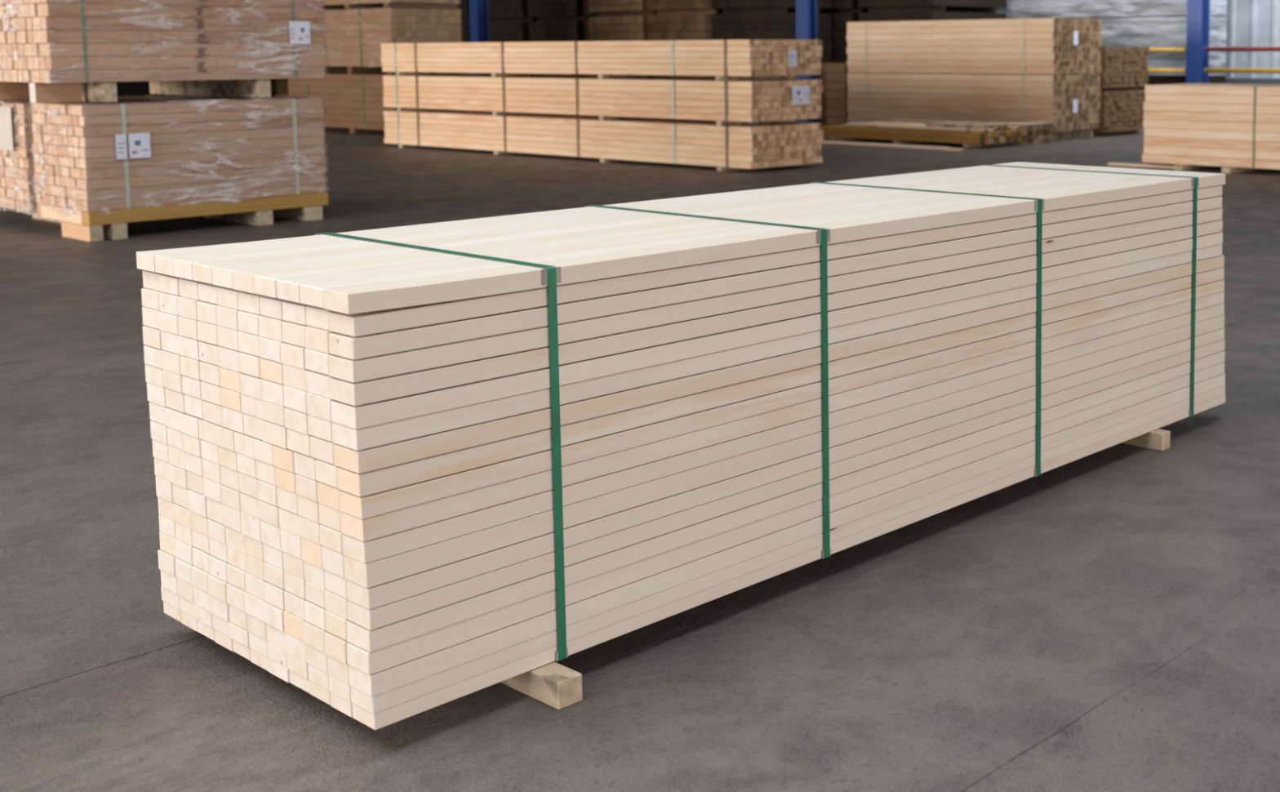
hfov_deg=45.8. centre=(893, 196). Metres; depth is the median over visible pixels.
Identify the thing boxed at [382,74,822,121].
pack
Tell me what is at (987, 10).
bearer
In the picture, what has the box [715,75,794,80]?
bearer
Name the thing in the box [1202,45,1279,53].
guard rail
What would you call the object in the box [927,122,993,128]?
board
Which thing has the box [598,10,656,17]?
bearer
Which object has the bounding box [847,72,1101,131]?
pack
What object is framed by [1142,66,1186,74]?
guard rail
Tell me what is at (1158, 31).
pack
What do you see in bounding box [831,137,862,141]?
bearer
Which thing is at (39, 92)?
bearer
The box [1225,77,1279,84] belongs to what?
trim
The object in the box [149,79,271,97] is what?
bearer
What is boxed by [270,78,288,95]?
bearer
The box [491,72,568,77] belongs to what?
bearer
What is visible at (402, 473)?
bundle
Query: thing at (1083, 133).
bearer
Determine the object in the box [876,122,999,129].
board
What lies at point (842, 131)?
pack
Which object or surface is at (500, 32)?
pack
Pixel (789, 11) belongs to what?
bearer
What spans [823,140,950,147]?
board
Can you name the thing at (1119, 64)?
pack
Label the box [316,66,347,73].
bearer
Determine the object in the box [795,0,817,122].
steel column
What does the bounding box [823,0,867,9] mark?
pack
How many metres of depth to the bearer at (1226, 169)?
18.93 m
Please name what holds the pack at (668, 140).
on the bearer at (718, 168)
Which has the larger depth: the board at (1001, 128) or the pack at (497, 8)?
the pack at (497, 8)
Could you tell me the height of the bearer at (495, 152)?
0.053 m
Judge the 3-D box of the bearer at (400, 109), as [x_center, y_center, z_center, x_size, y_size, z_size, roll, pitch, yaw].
[-7.752,-1.494,25.015,0.100,0.064,1.380,5,8,40]
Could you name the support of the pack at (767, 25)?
on the bearer
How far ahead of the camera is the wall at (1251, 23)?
31.78 m
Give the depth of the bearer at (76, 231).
12.61 m
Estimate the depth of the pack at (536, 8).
39.26 m
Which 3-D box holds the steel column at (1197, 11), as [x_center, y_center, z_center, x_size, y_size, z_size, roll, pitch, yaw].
[6.111,-5.385,29.439,0.480,8.000,0.480,5,8,40]
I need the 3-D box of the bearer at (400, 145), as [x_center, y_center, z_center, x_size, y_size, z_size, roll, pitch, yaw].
[-7.750,-0.893,25.075,0.100,0.053,1.380,5,8,40]
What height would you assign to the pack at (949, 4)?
1.042 m
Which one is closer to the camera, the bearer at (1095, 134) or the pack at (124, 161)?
the pack at (124, 161)
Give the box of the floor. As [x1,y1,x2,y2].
[0,124,1279,791]
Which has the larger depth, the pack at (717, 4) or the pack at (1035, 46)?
the pack at (717, 4)
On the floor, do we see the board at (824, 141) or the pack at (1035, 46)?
the board at (824, 141)
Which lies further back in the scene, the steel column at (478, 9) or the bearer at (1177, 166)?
the steel column at (478, 9)
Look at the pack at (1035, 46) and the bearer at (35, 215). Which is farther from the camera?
the pack at (1035, 46)
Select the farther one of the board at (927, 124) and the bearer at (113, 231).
the board at (927, 124)
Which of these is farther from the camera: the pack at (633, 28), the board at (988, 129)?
the pack at (633, 28)
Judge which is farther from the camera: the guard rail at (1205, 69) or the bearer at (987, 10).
the bearer at (987, 10)
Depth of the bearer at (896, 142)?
24.94 m
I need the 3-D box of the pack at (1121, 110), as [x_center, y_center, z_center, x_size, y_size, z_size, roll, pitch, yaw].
[2.370,-1.722,28.679,5.039,0.738,1.529,5,8,40]
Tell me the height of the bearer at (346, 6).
0.081 m
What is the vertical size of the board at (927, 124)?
0.045 m
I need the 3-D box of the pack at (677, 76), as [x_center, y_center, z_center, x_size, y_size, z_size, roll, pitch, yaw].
[-3.719,-2.489,34.601,1.943,1.092,3.640,5,8,40]
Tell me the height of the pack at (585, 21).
1.092 m
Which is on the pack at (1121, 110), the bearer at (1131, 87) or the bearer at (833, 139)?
the bearer at (1131, 87)
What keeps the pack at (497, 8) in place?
on the bearer
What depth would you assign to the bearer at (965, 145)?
24.10 m
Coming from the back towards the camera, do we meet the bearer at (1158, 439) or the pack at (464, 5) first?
the pack at (464, 5)
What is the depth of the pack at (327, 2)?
28.37 m
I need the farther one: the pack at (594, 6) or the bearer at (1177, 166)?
the pack at (594, 6)
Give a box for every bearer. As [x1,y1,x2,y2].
[0,81,30,100]
[29,82,82,102]
[32,213,61,222]
[61,221,103,241]
[81,81,117,102]
[102,222,128,239]
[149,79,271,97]
[204,209,273,226]
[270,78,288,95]
[272,205,323,221]
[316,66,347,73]
[322,6,353,10]
[324,126,349,130]
[344,4,417,8]
[346,66,386,74]
[349,128,384,133]
[383,2,457,8]
[386,71,395,74]
[395,71,471,75]
[397,107,443,111]
[398,143,423,147]
[460,18,470,22]
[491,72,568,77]
[492,111,538,115]
[493,151,519,154]
[499,661,582,709]
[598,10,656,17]
[598,74,675,79]
[599,115,654,120]
[600,158,631,162]
[657,8,717,15]
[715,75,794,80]
[715,120,794,125]
[716,166,746,171]
[786,8,819,13]
[819,8,864,13]
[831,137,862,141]
[867,5,945,13]
[892,140,926,144]
[945,7,995,13]
[963,142,1008,147]
[1048,128,1093,140]
[1093,129,1137,136]
[1100,86,1138,90]
[1121,428,1170,450]
[1173,164,1216,170]
[1221,166,1264,173]
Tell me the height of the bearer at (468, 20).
0.115 m
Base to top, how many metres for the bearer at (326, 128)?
0.099 m
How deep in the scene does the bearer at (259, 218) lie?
13.74 m
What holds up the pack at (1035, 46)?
on the pack at (1072, 101)
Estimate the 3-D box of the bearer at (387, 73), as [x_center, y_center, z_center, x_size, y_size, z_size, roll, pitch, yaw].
[-9.029,-2.425,28.392,0.160,0.147,1.500,5,8,40]
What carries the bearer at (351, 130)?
on the floor
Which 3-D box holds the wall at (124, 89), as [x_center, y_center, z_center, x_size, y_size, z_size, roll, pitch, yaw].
[-38.337,-5.532,32.850,0.300,8.000,57.500,5,8,40]
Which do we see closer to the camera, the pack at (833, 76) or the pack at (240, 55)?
the pack at (240, 55)
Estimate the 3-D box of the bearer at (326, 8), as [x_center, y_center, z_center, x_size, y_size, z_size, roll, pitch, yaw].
[-11.241,-3.830,30.142,0.160,0.081,1.500,5,8,40]
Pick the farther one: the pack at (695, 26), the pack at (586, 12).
the pack at (586, 12)
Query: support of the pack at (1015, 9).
on the pack at (1158, 31)
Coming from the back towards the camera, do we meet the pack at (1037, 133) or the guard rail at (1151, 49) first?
the guard rail at (1151, 49)
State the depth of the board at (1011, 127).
24.44 m
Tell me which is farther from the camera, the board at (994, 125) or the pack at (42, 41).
the board at (994, 125)
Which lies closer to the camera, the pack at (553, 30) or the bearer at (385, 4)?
the bearer at (385, 4)
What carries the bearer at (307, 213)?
on the floor
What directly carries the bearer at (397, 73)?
on the pack at (674, 98)
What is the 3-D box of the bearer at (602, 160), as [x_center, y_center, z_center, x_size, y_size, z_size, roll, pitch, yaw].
[-3.717,-0.567,21.651,0.100,0.053,1.380,5,8,40]
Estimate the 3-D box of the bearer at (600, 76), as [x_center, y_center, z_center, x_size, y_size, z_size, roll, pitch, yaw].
[-3.722,-1.756,21.532,0.100,0.064,1.380,5,8,40]
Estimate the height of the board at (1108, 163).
0.030 m
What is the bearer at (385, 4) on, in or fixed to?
on the pack at (352, 37)
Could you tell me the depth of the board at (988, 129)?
24.70 m
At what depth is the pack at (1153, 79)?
30.99 m
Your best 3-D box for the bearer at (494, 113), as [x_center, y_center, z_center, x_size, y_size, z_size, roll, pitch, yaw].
[-5.698,-1.328,23.271,0.100,0.064,1.380,5,8,40]
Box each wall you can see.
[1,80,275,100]
[822,0,1279,78]
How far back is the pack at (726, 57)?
20.85 m
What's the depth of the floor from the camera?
4.13 m
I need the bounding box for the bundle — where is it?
[136,161,1225,729]
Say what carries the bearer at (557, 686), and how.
on the floor
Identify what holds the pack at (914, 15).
on the bearer
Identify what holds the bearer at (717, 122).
on the pack at (668, 140)
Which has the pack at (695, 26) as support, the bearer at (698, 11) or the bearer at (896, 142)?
the bearer at (698, 11)
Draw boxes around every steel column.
[469,0,490,75]
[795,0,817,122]
[1186,0,1209,83]
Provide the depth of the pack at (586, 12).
38.37 m
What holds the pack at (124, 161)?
on the bearer at (307, 213)
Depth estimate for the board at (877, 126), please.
24.44 m
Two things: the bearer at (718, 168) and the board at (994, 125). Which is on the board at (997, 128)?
the board at (994, 125)
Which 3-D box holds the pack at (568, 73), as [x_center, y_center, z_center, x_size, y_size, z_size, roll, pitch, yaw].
[-7.911,-3.103,40.907,2.108,1.092,3.639,5,8,40]
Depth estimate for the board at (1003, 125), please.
24.49 m
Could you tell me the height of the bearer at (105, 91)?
0.170 m
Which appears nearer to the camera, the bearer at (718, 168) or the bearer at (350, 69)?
the bearer at (718, 168)
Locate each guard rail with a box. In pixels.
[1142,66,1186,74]
[1147,47,1186,52]
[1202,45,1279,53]
[1202,66,1279,73]
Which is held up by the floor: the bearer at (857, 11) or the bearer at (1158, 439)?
the bearer at (1158, 439)
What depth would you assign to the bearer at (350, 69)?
28.87 m
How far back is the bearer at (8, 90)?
13.35 m
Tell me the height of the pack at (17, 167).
1.057 m
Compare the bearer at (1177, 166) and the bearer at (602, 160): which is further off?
the bearer at (602, 160)
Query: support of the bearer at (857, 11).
on the pack at (839, 21)
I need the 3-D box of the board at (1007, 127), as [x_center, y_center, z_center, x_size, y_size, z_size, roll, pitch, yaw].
[0.765,-1.218,25.360,2.982,0.045,0.110,5,8,40]
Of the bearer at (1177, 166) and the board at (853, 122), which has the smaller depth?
the bearer at (1177, 166)
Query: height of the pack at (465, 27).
1.092 m
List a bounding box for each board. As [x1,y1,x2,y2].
[821,142,962,151]
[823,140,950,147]
[823,141,964,150]
[845,123,987,131]
[847,122,996,131]
[853,122,995,128]
[871,121,1009,129]
[875,120,1020,129]
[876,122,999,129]
[876,124,969,131]
[909,123,1006,129]
[924,121,1002,127]
[926,123,986,128]
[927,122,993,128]
[946,121,1007,127]
[1107,162,1173,168]
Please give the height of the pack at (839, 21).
1.092 m
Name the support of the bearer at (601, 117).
on the pack at (668, 140)
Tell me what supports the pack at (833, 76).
on the bearer
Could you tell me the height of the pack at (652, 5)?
1.042 m
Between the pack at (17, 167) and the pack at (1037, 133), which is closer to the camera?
the pack at (17, 167)
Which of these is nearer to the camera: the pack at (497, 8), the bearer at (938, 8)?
the bearer at (938, 8)
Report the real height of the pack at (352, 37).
1.139 m
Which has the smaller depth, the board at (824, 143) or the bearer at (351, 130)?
the board at (824, 143)
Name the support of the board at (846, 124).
on the pack at (842, 131)
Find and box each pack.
[0,0,327,83]
[0,54,246,69]
[0,94,231,214]
[28,94,328,226]
[275,72,397,129]
[313,8,461,66]
[322,0,459,6]
[380,39,822,75]
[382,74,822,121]
[383,109,823,168]
[417,0,537,20]
[458,22,470,42]
[488,0,537,19]
[488,21,531,42]
[527,0,593,17]
[528,20,585,41]
[568,73,586,75]
[583,0,657,15]
[583,19,589,40]
[588,0,722,13]
[588,15,665,52]
[645,0,722,12]
[646,13,726,52]
[675,75,713,78]
[711,12,832,62]
[712,0,831,8]
[794,62,848,125]
[820,124,1026,144]
[822,13,858,62]
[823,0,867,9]
[846,17,1102,74]
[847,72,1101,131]
[857,0,1006,8]
[858,11,1006,53]
[878,117,1054,144]
[995,0,1227,18]
[1067,16,1227,75]
[1093,89,1146,132]
[1099,46,1149,88]
[1133,75,1225,89]
[1142,83,1279,169]
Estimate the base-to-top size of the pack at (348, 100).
1.050 m
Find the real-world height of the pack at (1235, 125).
1.035 m

